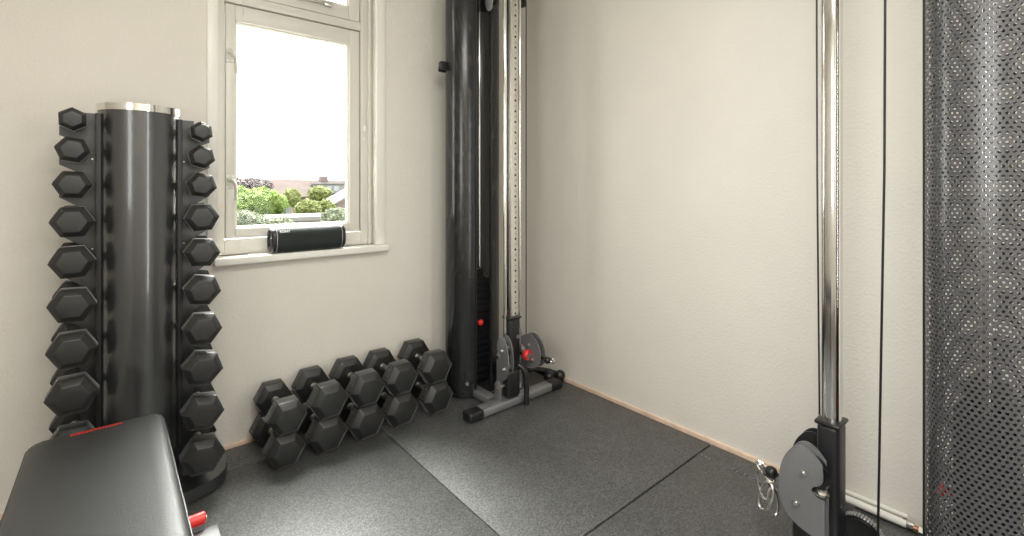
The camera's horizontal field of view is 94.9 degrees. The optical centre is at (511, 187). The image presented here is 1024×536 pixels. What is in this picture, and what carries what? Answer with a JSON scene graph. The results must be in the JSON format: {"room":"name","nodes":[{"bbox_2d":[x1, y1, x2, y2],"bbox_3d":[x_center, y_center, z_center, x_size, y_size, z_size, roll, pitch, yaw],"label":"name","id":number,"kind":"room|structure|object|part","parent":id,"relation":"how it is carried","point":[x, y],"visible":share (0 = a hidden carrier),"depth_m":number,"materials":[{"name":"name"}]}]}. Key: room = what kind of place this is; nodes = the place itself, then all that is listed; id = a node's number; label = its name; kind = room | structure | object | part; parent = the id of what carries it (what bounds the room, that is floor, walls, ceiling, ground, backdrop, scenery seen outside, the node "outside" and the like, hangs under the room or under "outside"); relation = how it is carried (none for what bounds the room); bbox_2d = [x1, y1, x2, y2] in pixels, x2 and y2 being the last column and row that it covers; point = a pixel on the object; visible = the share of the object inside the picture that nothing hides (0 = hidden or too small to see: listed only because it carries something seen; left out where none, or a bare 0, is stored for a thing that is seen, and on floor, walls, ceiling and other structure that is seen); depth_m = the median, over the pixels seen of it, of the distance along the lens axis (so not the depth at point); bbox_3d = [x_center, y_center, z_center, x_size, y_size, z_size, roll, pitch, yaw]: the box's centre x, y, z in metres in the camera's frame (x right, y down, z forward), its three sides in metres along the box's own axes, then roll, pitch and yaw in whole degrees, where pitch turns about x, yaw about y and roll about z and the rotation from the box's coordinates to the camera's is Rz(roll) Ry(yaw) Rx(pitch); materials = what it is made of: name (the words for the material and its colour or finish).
{"room":"gym","nodes":[
{"label":"gym","id":0,"kind":"room"},
{"bbox_2d":[0,0,502,513],"bbox_3d":[-1.252,-0.102,2.233,3.590,2.735,0.220,0,0,-40],"label":"wall","id":1,"kind":"structure","parent":0,"point":[277,319],"depth_m":2.05,"materials":[{"name":"paint"}]},
{"bbox_2d":[0,437,254,519],"bbox_3d":[-1.177,1.151,2.145,3.150,0.029,0.011,0,0,-40],"label":"baseboard","id":2,"kind":"structure","parent":1,"relation":"attached to","point":[245,441],"depth_m":2.10,"materials":[{"name":"brown wood"}]},
{"bbox_2d":[207,0,388,266],"bbox_3d":[-1.031,-0.533,2.329,0.825,1.744,0.171,0,0,-40],"label":"window","id":3,"kind":"structure","parent":1,"relation":"in","point":[326,21],"depth_m":2.38,"materials":[{"name":"white paint"}]},
{"bbox_3d":[-1.267,-0.001,2.123,0.043,0.117,0.031,0,0,-40],"label":"sash handle","id":4,"kind":"part","parent":3,"relation":"part of","materials":[{"name":"grey paint"}]},
{"bbox_3d":[-1.267,-0.575,2.123,0.043,0.117,0.031,0,0,-40],"label":"sash handle","id":5,"kind":"part","parent":3,"relation":"part of","materials":[{"name":"grey paint"}]},
{"bbox_3d":[-1.074,-0.303,2.342,0.621,1.068,0.055,0,0,-40],"label":"sash","id":6,"kind":"part","parent":3,"relation":"part of","materials":[{"name":"paint"}]},
{"bbox_3d":[-1.021,0.322,2.334,0.803,0.034,0.166,0,0,-40],"label":"sill","id":7,"kind":"part","parent":3,"relation":"part of","materials":[{"name":"white paint"}]},
{"bbox_2d":[267,224,345,252],"bbox_3d":[-0.994,0.243,2.287,0.340,0.122,0.112,0,0,-40],"label":"speaker","id":8,"kind":"object","parent":3,"relation":"on","point":[287,239],"visible":1,"depth_m":2.23},
{"bbox_3d":[-1.074,-1.105,2.342,0.621,0.430,0.055,0,0,-40],"label":"sash","id":9,"kind":"part","parent":3,"relation":"part of","materials":[{"name":"paint"}]},
{"bbox_2d":[363,0,366,140],"bbox_3d":[-0.787,-0.800,2.510,0.017,1.100,0.017,0,0,5],"label":"blind cord","id":10,"kind":"object","parent":3,"relation":"hanging from","point":[364,126],"visible":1,"depth_m":2.51,"materials":[{"name":"grey plastic"}]},
{"bbox_2d":[522,0,1023,533],"bbox_3d":[1.388,-0.102,1.726,0.220,2.735,3.970,0,0,-40],"label":"wall","id":11,"kind":"structure","parent":0,"point":[672,213],"depth_m":2.08,"materials":[{"name":"paint"}]},
{"bbox_2d":[563,378,918,532],"bbox_3d":[1.232,1.149,1.730,0.011,0.031,3.739,0,0,-40],"label":"baseboard","id":12,"kind":"structure","parent":11,"relation":"attached to","point":[710,441],"depth_m":2.25,"materials":[{"name":"brown wood"}]},
{"bbox_2d":[846,489,944,535],"bbox_3d":[1.299,1.150,1.623,0.032,0.092,0.310,0,0,-40],"label":"pipe","id":13,"kind":"object","parent":11,"relation":"attached to","point":[904,522],"visible":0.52,"depth_m":1.63,"materials":[{"name":"white painted metal"},{"name":"copper"}]},
{"bbox_3d":[0.032,1.215,0.720,3.150,0.100,3.750,0,0,-40],"label":"floor","id":14,"kind":"structure","parent":0,"visible":0},
{"bbox_2d":[223,421,349,471],"bbox_3d":[-1.122,1.157,2.056,0.996,0.015,0.187,0,0,-40],"label":"rubber floor mat","id":15,"kind":"object","parent":14,"relation":"on","point":[240,456],"visible":0.09,"depth_m":2.03,"materials":[{"name":"black rubber"}]},
{"bbox_2d":[59,102,226,503],"bbox_3d":[-1.371,0.430,1.732,0.550,1.440,0.320,0,0,-40],"label":"tower","id":16,"kind":"object","parent":15,"relation":"on","point":[138,167],"visible":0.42,"depth_m":1.62,"materials":[{"name":"black metal"}]},
{"bbox_2d":[43,367,98,416],"bbox_3d":[-1.486,0.667,1.596,0.131,0.116,0.278,0,0,-40],"label":"dumbbell","id":17,"kind":"object","parent":16,"relation":"attached to","point":[72,390],"visible":0.8,"depth_m":1.50,"materials":[{"name":"black rubber"}]},
{"bbox_2d":[45,322,97,369],"bbox_3d":[-1.486,0.522,1.596,0.125,0.109,0.265,0,0,-40],"label":"dumbbell","id":18,"kind":"object","parent":16,"relation":"attached to","point":[71,346],"visible":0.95,"depth_m":1.50,"materials":[{"name":"black rubber"}]},
{"bbox_2d":[46,280,96,322],"bbox_3d":[-1.486,0.379,1.596,0.120,0.108,0.252,0,0,-40],"label":"dumbbell","id":19,"kind":"object","parent":16,"relation":"attached to","point":[71,302],"visible":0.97,"depth_m":1.51,"materials":[{"name":"black rubber"}]},
{"bbox_2d":[47,242,95,278],"bbox_3d":[-1.486,0.240,1.596,0.115,0.102,0.240,0,0,-40],"label":"dumbbell","id":20,"kind":"object","parent":16,"relation":"attached to","point":[72,259],"visible":0.98,"depth_m":1.51,"materials":[{"name":"black rubber"}]},
{"bbox_2d":[49,413,93,438],"bbox_3d":[-1.486,0.828,1.596,0.136,0.121,0.290,0,0,-40],"label":"dumbbell","id":21,"kind":"object","parent":16,"relation":"attached to","point":[71,423],"visible":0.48,"depth_m":1.54,"materials":[{"name":"black rubber"}]},
{"bbox_2d":[48,205,95,236],"bbox_3d":[-1.486,0.110,1.596,0.111,0.097,0.228,0,0,-40],"label":"dumbbell","id":22,"kind":"object","parent":16,"relation":"attached to","point":[69,220],"visible":0.98,"depth_m":1.51,"materials":[{"name":"black rubber"}]},
{"bbox_2d":[52,171,92,197],"bbox_3d":[-1.486,-0.011,1.596,0.098,0.087,0.215,0,0,-40],"label":"dumbbell","id":23,"kind":"object","parent":16,"relation":"attached to","point":[68,184],"visible":0.95,"depth_m":1.52,"materials":[{"name":"black rubber"}]},
{"bbox_2d":[54,137,90,162],"bbox_3d":[-1.486,-0.125,1.596,0.088,0.084,0.202,0,0,-40],"label":"dumbbell","id":24,"kind":"object","parent":16,"relation":"attached to","point":[70,149],"visible":0.94,"depth_m":1.52,"materials":[{"name":"black rubber"}]},
{"bbox_2d":[58,107,86,131],"bbox_3d":[-1.486,-0.225,1.596,0.069,0.077,0.190,0,0,-40],"label":"dumbbell","id":25,"kind":"object","parent":16,"relation":"attached to","point":[72,119],"visible":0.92,"depth_m":1.53,"materials":[{"name":"black rubber"}]},
{"bbox_3d":[-1.474,0.420,1.606,0.105,1.356,0.006,0,0,-40],"label":"plate","id":26,"kind":"part","parent":16,"relation":"part of","materials":[{"name":"grey metal"}]},
{"bbox_3d":[-1.230,0.420,1.813,0.105,1.356,0.006,0,0,-40],"label":"plate","id":27,"kind":"part","parent":16,"relation":"part of","materials":[{"name":"grey metal"}]},
{"bbox_2d":[183,203,218,230],"bbox_3d":[-1.216,0.110,1.825,0.111,0.100,0.228,0,0,-40],"label":"dumbbell","id":28,"kind":"object","parent":16,"relation":"attached to","point":[199,216],"visible":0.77,"depth_m":1.74,"materials":[{"name":"grey rubber"}]},
{"bbox_2d":[185,172,216,197],"bbox_3d":[-1.216,-0.011,1.825,0.096,0.094,0.215,0,0,-40],"label":"dumbbell","id":29,"kind":"object","parent":16,"relation":"attached to","point":[198,184],"visible":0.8,"depth_m":1.74,"materials":[{"name":"grey rubber"}]},
{"bbox_2d":[187,145,214,168],"bbox_3d":[-1.216,-0.117,1.825,0.085,0.087,0.202,0,0,-40],"label":"dumbbell","id":30,"kind":"object","parent":16,"relation":"attached to","point":[200,156],"visible":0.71,"depth_m":1.75,"materials":[{"name":"grey"}]},
{"bbox_2d":[189,121,212,142],"bbox_3d":[-1.216,-0.211,1.825,0.071,0.077,0.190,0,0,-40],"label":"dumbbell","id":31,"kind":"object","parent":16,"relation":"attached to","point":[200,131],"visible":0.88,"depth_m":1.75,"materials":[{"name":"grey"}]},
{"bbox_2d":[181,304,221,344],"bbox_3d":[-1.216,0.522,1.825,0.124,0.115,0.265,0,0,-40],"label":"dumbbell","id":32,"kind":"object","parent":16,"relation":"attached to","point":[203,325],"visible":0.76,"depth_m":1.73,"materials":[{"name":"grey rubber"}]},
{"bbox_2d":[182,269,220,304],"bbox_3d":[-1.216,0.379,1.825,0.118,0.113,0.252,0,0,-40],"label":"dumbbell","id":33,"kind":"object","parent":16,"relation":"attached to","point":[202,287],"visible":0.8,"depth_m":1.73,"materials":[{"name":"grey"}]},
{"bbox_2d":[183,235,219,265],"bbox_3d":[-1.216,0.240,1.825,0.115,0.104,0.240,0,0,-40],"label":"dumbbell","id":34,"kind":"object","parent":16,"relation":"attached to","point":[201,250],"visible":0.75,"depth_m":1.74,"materials":[{"name":"grey rubber"}]},
{"bbox_2d":[179,425,224,476],"bbox_3d":[-1.216,0.988,1.825,0.141,0.127,0.302,0,0,-40],"label":"dumbbell","id":35,"kind":"object","parent":16,"relation":"attached to","point":[204,450],"visible":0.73,"depth_m":1.72,"materials":[{"name":"black rubber"}]},
{"bbox_2d":[180,383,223,430],"bbox_3d":[-1.216,0.828,1.825,0.135,0.126,0.290,0,0,-40],"label":"dumbbell","id":36,"kind":"object","parent":16,"relation":"attached to","point":[204,407],"visible":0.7,"depth_m":1.72,"materials":[{"name":"grey rubber"}]},
{"bbox_2d":[181,343,222,384],"bbox_3d":[-1.216,0.667,1.825,0.128,0.125,0.278,0,0,-40],"label":"dumbbell","id":37,"kind":"object","parent":16,"relation":"attached to","point":[203,365],"visible":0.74,"depth_m":1.72,"materials":[{"name":"grey rubber"}]},
{"bbox_2d":[249,412,305,470],"bbox_3d":[-1.022,1.082,2.040,0.156,0.136,0.335,0,0,-41],"label":"dumbbell","id":38,"kind":"object","parent":15,"relation":"on","point":[284,451],"visible":0.87,"depth_m":1.93,"materials":[{"name":"black rubber"}]},
{"bbox_2d":[253,378,306,436],"bbox_3d":[-1.012,0.947,2.045,0.152,0.132,0.335,0,0,-40],"label":"dumbbell","id":39,"kind":"object","parent":38,"relation":"on","point":[284,413],"visible":1,"depth_m":1.95,"materials":[{"name":"black rubber"}]},
{"bbox_2d":[299,399,346,454],"bbox_3d":[-0.889,1.077,2.156,0.167,0.146,0.335,0,0,-40],"label":"dumbbell","id":40,"kind":"object","parent":15,"relation":"on","point":[326,435],"visible":0.66,"depth_m":2.03,"materials":[{"name":"black rubber"}]},
{"bbox_2d":[291,365,347,420],"bbox_3d":[-0.886,0.932,2.158,0.163,0.142,0.335,0,0,-41],"label":"dumbbell","id":41,"kind":"object","parent":40,"relation":"on","point":[325,397],"visible":1,"depth_m":2.06,"materials":[{"name":"black rubber"}]},
{"bbox_2d":[338,391,384,440],"bbox_3d":[-0.753,1.075,2.264,0.171,0.149,0.335,0,0,-41],"label":"dumbbell","id":42,"kind":"object","parent":15,"relation":"on","point":[365,422],"visible":0.64,"depth_m":2.14,"materials":[{"name":"black rubber"}]},
{"bbox_3d":[-0.753,1.075,2.264,0.034,0.034,0.163,0,0,-41],"label":"handle","id":43,"kind":"part","parent":42,"relation":"part of","materials":[{"name":"grey metal"}]},
{"bbox_2d":[328,355,384,407],"bbox_3d":[-0.753,0.926,2.268,0.169,0.147,0.335,0,0,-40],"label":"dumbbell","id":44,"kind":"object","parent":42,"relation":"on","point":[364,387],"visible":0.98,"depth_m":2.17,"materials":[{"name":"black rubber"}]},
{"bbox_3d":[-0.753,0.926,2.268,0.034,0.034,0.163,0,0,-40],"label":"handle","id":45,"kind":"part","parent":44,"relation":"part of","materials":[{"name":"grey metal"}]},
{"bbox_2d":[186,429,497,535],"bbox_3d":[-0.683,1.157,1.539,0.996,0.015,1.161,0,0,-40],"label":"rubber floor mat","id":46,"kind":"object","parent":14,"relation":"on","point":[371,486],"visible":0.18,"depth_m":1.74,"materials":[{"name":"black rubber"}]},
{"bbox_2d":[380,372,709,535],"bbox_3d":[0.046,1.157,2.283,1.070,0.015,1.352,0,0,-40],"label":"rubber floor mat","id":47,"kind":"object","parent":14,"relation":"on","point":[566,462],"visible":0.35,"depth_m":2.01,"materials":[{"name":"black rubber"}]},
{"bbox_2d":[377,386,417,427],"bbox_3d":[-0.620,1.074,2.383,0.173,0.151,0.335,0,0,-40],"label":"dumbbell","id":48,"kind":"object","parent":47,"relation":"on","point":[399,410],"visible":0.68,"depth_m":2.26,"materials":[{"name":"black rubber"}]},
{"bbox_3d":[-0.620,1.074,2.383,0.034,0.034,0.163,0,0,-40],"label":"handle","id":49,"kind":"part","parent":48,"relation":"part of","materials":[{"name":"grey metal"}]},
{"bbox_2d":[363,347,417,396],"bbox_3d":[-0.623,0.925,2.382,0.168,0.146,0.335,0,0,-41],"label":"dumbbell","id":50,"kind":"object","parent":48,"relation":"on","point":[398,377],"visible":0.94,"depth_m":2.28,"materials":[{"name":"black rubber"}]},
{"bbox_3d":[-0.623,0.925,2.382,0.034,0.034,0.163,0,0,-41],"label":"handle","id":51,"kind":"part","parent":50,"relation":"part of","materials":[{"name":"grey metal"}]},
{"bbox_2d":[410,370,452,414],"bbox_3d":[-0.467,1.073,2.510,0.175,0.152,0.335,0,0,-41],"label":"dumbbell","id":52,"kind":"object","parent":47,"relation":"on","point":[435,398],"visible":0.66,"depth_m":2.39,"materials":[{"name":"black rubber"}]},
{"bbox_3d":[-0.467,1.073,2.510,0.034,0.034,0.163,0,0,-41],"label":"handle","id":53,"kind":"part","parent":52,"relation":"part of","materials":[{"name":"grey metal"}]},
{"bbox_2d":[397,338,451,384],"bbox_3d":[-0.471,0.920,2.512,0.175,0.152,0.335,0,0,-40],"label":"dumbbell","id":54,"kind":"object","parent":52,"relation":"on","point":[433,366],"visible":0.98,"depth_m":2.41,"materials":[{"name":"black rubber"}]},
{"bbox_3d":[-0.471,0.920,2.512,0.034,0.034,0.163,0,0,-39],"label":"handle","id":55,"kind":"part","parent":54,"relation":"part of","materials":[{"name":"grey metal"}]},
{"bbox_2d":[438,0,561,422],"bbox_3d":[-0.100,-0.095,2.543,0.686,2.490,0.553,0,0,13],"label":"cable machine","id":56,"kind":"object","parent":47,"relation":"on","point":[473,344],"visible":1,"depth_m":2.57,"materials":[{"name":"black metal"}]},
{"bbox_3d":[-0.226,0.536,2.697,0.176,0.037,0.105,0,0,-40],"label":"weight plate","id":57,"kind":"part","parent":56,"relation":"part of","materials":[{"name":"black paint"}]},
{"bbox_3d":[-0.226,0.613,2.697,0.176,0.037,0.105,0,0,-40],"label":"weight plate","id":58,"kind":"part","parent":56,"relation":"part of","materials":[{"name":"black paint"}]},
{"bbox_3d":[-0.226,0.651,2.697,0.176,0.037,0.105,0,0,-40],"label":"weight plate","id":59,"kind":"part","parent":56,"relation":"part of","materials":[{"name":"black paint"}]},
{"bbox_3d":[-0.226,0.729,2.697,0.176,0.037,0.105,0,0,-40],"label":"weight plate","id":60,"kind":"part","parent":56,"relation":"part of","materials":[{"name":"black paint"}]},
{"bbox_3d":[-0.226,0.767,2.697,0.176,0.037,0.105,0,0,-40],"label":"weight plate","id":61,"kind":"part","parent":56,"relation":"part of","materials":[{"name":"black paint"}]},
{"bbox_3d":[-0.226,0.805,2.697,0.176,0.037,0.105,0,0,-40],"label":"weight plate","id":62,"kind":"part","parent":56,"relation":"part of","materials":[{"name":"black paint"}]},
{"bbox_3d":[-0.226,0.844,2.697,0.176,0.037,0.105,0,0,-40],"label":"weight plate","id":63,"kind":"part","parent":56,"relation":"part of","materials":[{"name":"black paint"}]},
{"bbox_3d":[-0.226,0.921,2.697,0.176,0.037,0.105,0,0,-40],"label":"weight plate","id":64,"kind":"part","parent":56,"relation":"part of","materials":[{"name":"black paint"}]},
{"bbox_3d":[-0.226,0.960,2.697,0.176,0.037,0.105,0,0,-40],"label":"weight plate","id":65,"kind":"part","parent":56,"relation":"part of","materials":[{"name":"black paint"}]},
{"bbox_3d":[-0.226,1.036,2.697,0.176,0.037,0.105,0,0,-40],"label":"weight plate","id":66,"kind":"part","parent":56,"relation":"part of","materials":[{"name":"black paint"}]},
{"bbox_3d":[-0.226,1.075,2.697,0.176,0.037,0.105,0,0,-40],"label":"weight plate","id":67,"kind":"part","parent":56,"relation":"part of","materials":[{"name":"black paint"}]},
{"bbox_3d":[-0.226,0.690,2.697,0.176,0.037,0.105,0,0,-40],"label":"weight plate","id":68,"kind":"part","parent":56,"relation":"part of","materials":[{"name":"black paint"}]},
{"bbox_3d":[-0.226,0.882,2.697,0.176,0.037,0.105,0,0,-40],"label":"weight plate","id":69,"kind":"part","parent":56,"relation":"part of","materials":[{"name":"black paint"}]},
{"bbox_3d":[-0.226,0.998,2.697,0.176,0.037,0.105,0,0,-40],"label":"weight plate","id":70,"kind":"part","parent":56,"relation":"part of","materials":[{"name":"black paint"}]},
{"bbox_3d":[-0.226,0.575,2.697,0.176,0.037,0.105,0,0,-40],"label":"weight plate","id":71,"kind":"part","parent":56,"relation":"part of","materials":[{"name":"black paint"}]},
{"bbox_3d":[-0.189,0.015,2.728,0.019,2.190,0.019,0,0,-40],"label":"stack rod","id":72,"kind":"part","parent":56,"relation":"part of","materials":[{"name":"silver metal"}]},
{"bbox_3d":[-0.049,0.907,2.474,0.005,0.246,0.098,0,0,-40],"label":"pulley plate","id":73,"kind":"part","parent":56,"relation":"part of","materials":[{"name":"silver metal"}]},
{"bbox_3d":[-0.037,-0.100,2.528,0.019,2.400,0.019,0,0,-40],"label":"guide rod","id":74,"kind":"part","parent":56,"relation":"part of","materials":[{"name":"silver metal"}]},
{"bbox_3d":[-0.023,0.907,2.495,0.005,0.246,0.098,0,0,-40],"label":"pulley plate","id":75,"kind":"part","parent":56,"relation":"part of","materials":[{"name":"grey metal"}]},
{"bbox_3d":[0.043,-0.100,2.597,0.019,2.400,0.019,0,0,-40],"label":"guide rod","id":76,"kind":"part","parent":56,"relation":"part of","materials":[{"name":"silver metal"}]},
{"bbox_3d":[0.059,1.041,2.503,0.066,0.217,0.031,0,0,19],"label":"post","id":77,"kind":"part","parent":56,"relation":"part of","materials":[{"name":"black"}]},
{"bbox_3d":[0.082,0.900,2.531,0.054,0.054,0.032,0,0,-40],"label":"pull knob","id":78,"kind":"part","parent":56,"relation":"part of","materials":[{"name":"red plastic"}]},
{"bbox_3d":[0.100,0.889,2.545,0.005,0.193,0.161,0,0,-40],"label":"pulley plate","id":79,"kind":"part","parent":56,"relation":"part of","materials":[{"name":"grey metal"}]},
{"bbox_3d":[0.126,0.889,2.567,0.005,0.193,0.161,0,0,-40],"label":"pulley plate","id":80,"kind":"part","parent":56,"relation":"part of","materials":[{"name":"grey metal"}]},
{"bbox_2d":[526,367,564,380],"bbox_3d":[0.153,1.110,2.836,0.321,0.080,0.156,0,0,34],"label":"rope","id":81,"kind":"object","parent":47,"relation":"on","point":[548,373],"visible":0.71,"depth_m":2.79,"materials":[{"name":"black fabric"}]},
{"bbox_2d":[587,455,791,535],"bbox_3d":[0.747,1.157,1.329,0.996,0.015,0.994,0,0,-40],"label":"rubber floor mat","id":82,"kind":"object","parent":14,"relation":"on","point":[703,497],"visible":0.84,"depth_m":1.68,"materials":[{"name":"black rubber"}]},
{"bbox_2d":[755,0,1023,535],"bbox_3d":[1.038,-0.119,1.316,0.647,2.538,0.648,0,0,-40],"label":"cable machine","id":83,"kind":"object","parent":82,"relation":"on","point":[986,478],"visible":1,"depth_m":1.08,"materials":[{"name":"silver metal"}]},
{"bbox_3d":[0.857,0.891,1.393,0.005,0.259,0.122,0,0,-40],"label":"pulley plate","id":84,"kind":"part","parent":83,"relation":"part of","materials":[{"name":"grey metal"}]},
{"bbox_3d":[0.972,0.921,1.530,0.005,0.259,0.122,0,0,-40],"label":"pulley plate","id":85,"kind":"part","parent":83,"relation":"part of","materials":[{"name":"black plastic"}]},
{"bbox_3d":[0.998,0.921,1.552,0.005,0.259,0.122,0,0,-40],"label":"pulley plate","id":86,"kind":"part","parent":83,"relation":"part of","materials":[{"name":"black plastic"}]},
{"bbox_3d":[0.883,0.891,1.415,0.005,0.259,0.122,0,0,-40],"label":"pulley plate","id":87,"kind":"part","parent":83,"relation":"part of","materials":[{"name":"grey metal"}]},
{"bbox_3d":[1.091,-0.070,1.081,0.019,2.360,0.019,0,0,-40],"label":"stack rod","id":88,"kind":"part","parent":83,"relation":"part of","materials":[{"name":"silver metal"}]},
{"bbox_3d":[1.128,0.536,1.113,0.176,0.037,0.105,0,0,-40],"label":"weight plate","id":89,"kind":"part","parent":83,"relation":"part of","materials":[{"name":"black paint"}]},
{"bbox_3d":[1.128,0.575,1.113,0.176,0.037,0.105,0,0,-40],"label":"weight plate","id":90,"kind":"part","parent":83,"relation":"part of","materials":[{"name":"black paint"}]},
{"bbox_3d":[1.128,0.613,1.113,0.176,0.037,0.105,0,0,-40],"label":"weight plate","id":91,"kind":"part","parent":83,"relation":"part of","materials":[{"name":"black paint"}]},
{"bbox_3d":[1.128,0.651,1.113,0.176,0.037,0.105,0,0,-40],"label":"weight plate","id":92,"kind":"part","parent":83,"relation":"part of","materials":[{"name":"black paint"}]},
{"bbox_3d":[1.128,0.690,1.113,0.176,0.037,0.105,0,0,-40],"label":"weight plate","id":93,"kind":"part","parent":83,"relation":"part of","materials":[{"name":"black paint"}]},
{"bbox_3d":[1.128,0.729,1.113,0.176,0.037,0.105,0,0,-40],"label":"weight plate","id":94,"kind":"part","parent":83,"relation":"part of","materials":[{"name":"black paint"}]},
{"bbox_3d":[1.128,0.767,1.113,0.176,0.037,0.105,0,0,-40],"label":"weight plate","id":95,"kind":"part","parent":83,"relation":"part of","materials":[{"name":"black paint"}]},
{"bbox_3d":[1.128,0.805,1.113,0.176,0.037,0.105,0,0,-40],"label":"weight plate","id":96,"kind":"part","parent":83,"relation":"part of","materials":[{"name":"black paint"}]},
{"bbox_3d":[1.164,-0.070,1.144,0.019,2.360,0.019,0,0,-40],"label":"stack rod","id":97,"kind":"part","parent":83,"relation":"part of","materials":[{"name":"silver metal"}]},
{"bbox_2d":[699,445,919,535],"bbox_3d":[1.174,1.157,1.691,0.115,0.015,0.994,0,0,-40],"label":"rubber floor mat","id":98,"kind":"object","parent":14,"relation":"on","point":[725,458],"visible":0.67,"depth_m":1.91,"materials":[{"name":"black rubber"}]},
{"bbox_3d":[-1.527,1.157,0.949,1.046,0.015,1.352,0,0,-40],"label":"rubber floor mat","id":99,"kind":"object","parent":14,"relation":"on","visible":0},
{"bbox_2d":[0,414,220,535],"bbox_3d":[-0.794,0.918,0.905,0.440,0.457,1.248,0,0,-40],"label":"weight bench","id":100,"kind":"object","parent":99,"relation":"on","point":[120,478],"visible":1,"depth_m":1.09,"materials":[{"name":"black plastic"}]},
{"bbox_3d":[-0.817,0.832,1.154,0.108,0.030,0.030,0,0,-40],"label":"red knob","id":101,"kind":"part","parent":100,"relation":"part of","materials":[{"name":"red plastic"}]},
{"label":"outside","id":102,"kind":"structure","parent":0,"visible":0},
{"bbox_3d":[-12.727,4.050,33.660,80.000,0.200,57.000,0,0,-40],"label":"lawn","id":103,"kind":"structure","parent":102,"visible":0},
{"bbox_2d":[237,185,249,200],"bbox_3d":[-8.143,1.902,13.818,0.973,4.099,0.893,0,0,-40],"label":"tree","id":104,"kind":"object","parent":103,"relation":"on","point":[240,188],"visible":0.11,"depth_m":13.71,"materials":[{"name":"green plant"}]},
{"bbox_2d":[237,209,267,225],"bbox_3d":[-5.261,2.177,9.176,0.859,3.548,0.868,0,0,-40],"label":"bush","id":105,"kind":"object","parent":103,"relation":"on","point":[245,217],"visible":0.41,"depth_m":9.00,"materials":[{"name":"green plant"}]},
{"bbox_2d":[237,176,273,189],"bbox_3d":[-11.177,1.718,19.870,2.139,4.466,2.030,0,0,-40],"label":"tree","id":106,"kind":"object","parent":103,"relation":"on","point":[251,182],"visible":0.41,"depth_m":19.52,"materials":[{"name":"purple plant"}]},
{"bbox_2d":[237,186,289,214],"bbox_3d":[-6.947,1.938,13.035,1.379,4.027,1.377,0,0,-40],"label":"tree","id":107,"kind":"object","parent":103,"relation":"on","point":[262,200],"visible":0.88,"depth_m":12.68,"materials":[{"name":"green plant"}]},
{"bbox_2d":[265,217,294,224],"bbox_3d":[-4.947,2.277,9.987,0.626,3.349,0.632,0,0,-40],"label":"bush","id":108,"kind":"object","parent":103,"relation":"on","point":[280,220],"visible":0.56,"depth_m":9.81,"materials":[{"name":"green plant"}]},
{"bbox_2d":[224,176,344,238],"bbox_3d":[-13.255,1.640,25.083,12.700,4.620,6.600,0,0,-40],"label":"house","id":109,"kind":"structure","parent":103,"relation":"on","point":[280,185],"depth_m":24.90,"materials":[{"name":"brick"}]},
{"bbox_2d":[283,188,301,213],"bbox_3d":[-8.080,1.971,17.274,0.675,3.960,0.683,0,0,36],"label":"tree","id":110,"kind":"object","parent":103,"relation":"on","point":[293,195],"visible":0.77,"depth_m":17.12,"materials":[{"name":"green plant"}]},
{"bbox_2d":[264,213,321,224],"bbox_3d":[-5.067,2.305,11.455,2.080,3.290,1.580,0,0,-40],"label":"garage","id":111,"kind":"structure","parent":103,"relation":"on","point":[303,217],"depth_m":10.88,"materials":[{"name":"white brick"}]},
{"bbox_2d":[293,198,321,213],"bbox_3d":[-5.572,2.111,12.854,0.745,3.681,0.742,0,0,-40],"label":"hedge","id":112,"kind":"object","parent":103,"relation":"on","point":[304,206],"visible":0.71,"depth_m":12.66,"materials":[{"name":"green plant"}]},
{"bbox_2d":[307,185,332,200],"bbox_3d":[-8.111,1.905,19.857,1.045,4.092,1.033,0,0,-40],"label":"tree","id":113,"kind":"object","parent":103,"relation":"on","point":[318,193],"visible":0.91,"depth_m":19.59,"materials":[{"name":"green plant"}]},
{"bbox_2d":[319,199,336,212],"bbox_3d":[-5.499,2.126,13.888,0.612,3.650,0.620,0,0,-40],"label":"hedge","id":114,"kind":"object","parent":103,"relation":"on","point":[325,204],"visible":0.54,"depth_m":13.72,"materials":[{"name":"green plant"}]},
{"bbox_2d":[320,207,344,221],"bbox_3d":[-3.858,2.174,10.376,0.726,3.555,0.723,0,0,21],"label":"bush","id":115,"kind":"object","parent":103,"relation":"on","point":[330,214],"visible":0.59,"depth_m":10.14,"materials":[{"name":"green plant"}]},
{"bbox_2d":[327,189,344,207],"bbox_3d":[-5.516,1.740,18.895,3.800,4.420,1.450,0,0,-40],"label":"house","id":116,"kind":"structure","parent":103,"relation":"on","point":[338,198],"depth_m":17.52,"materials":[{"name":"white brick"}]}
]}

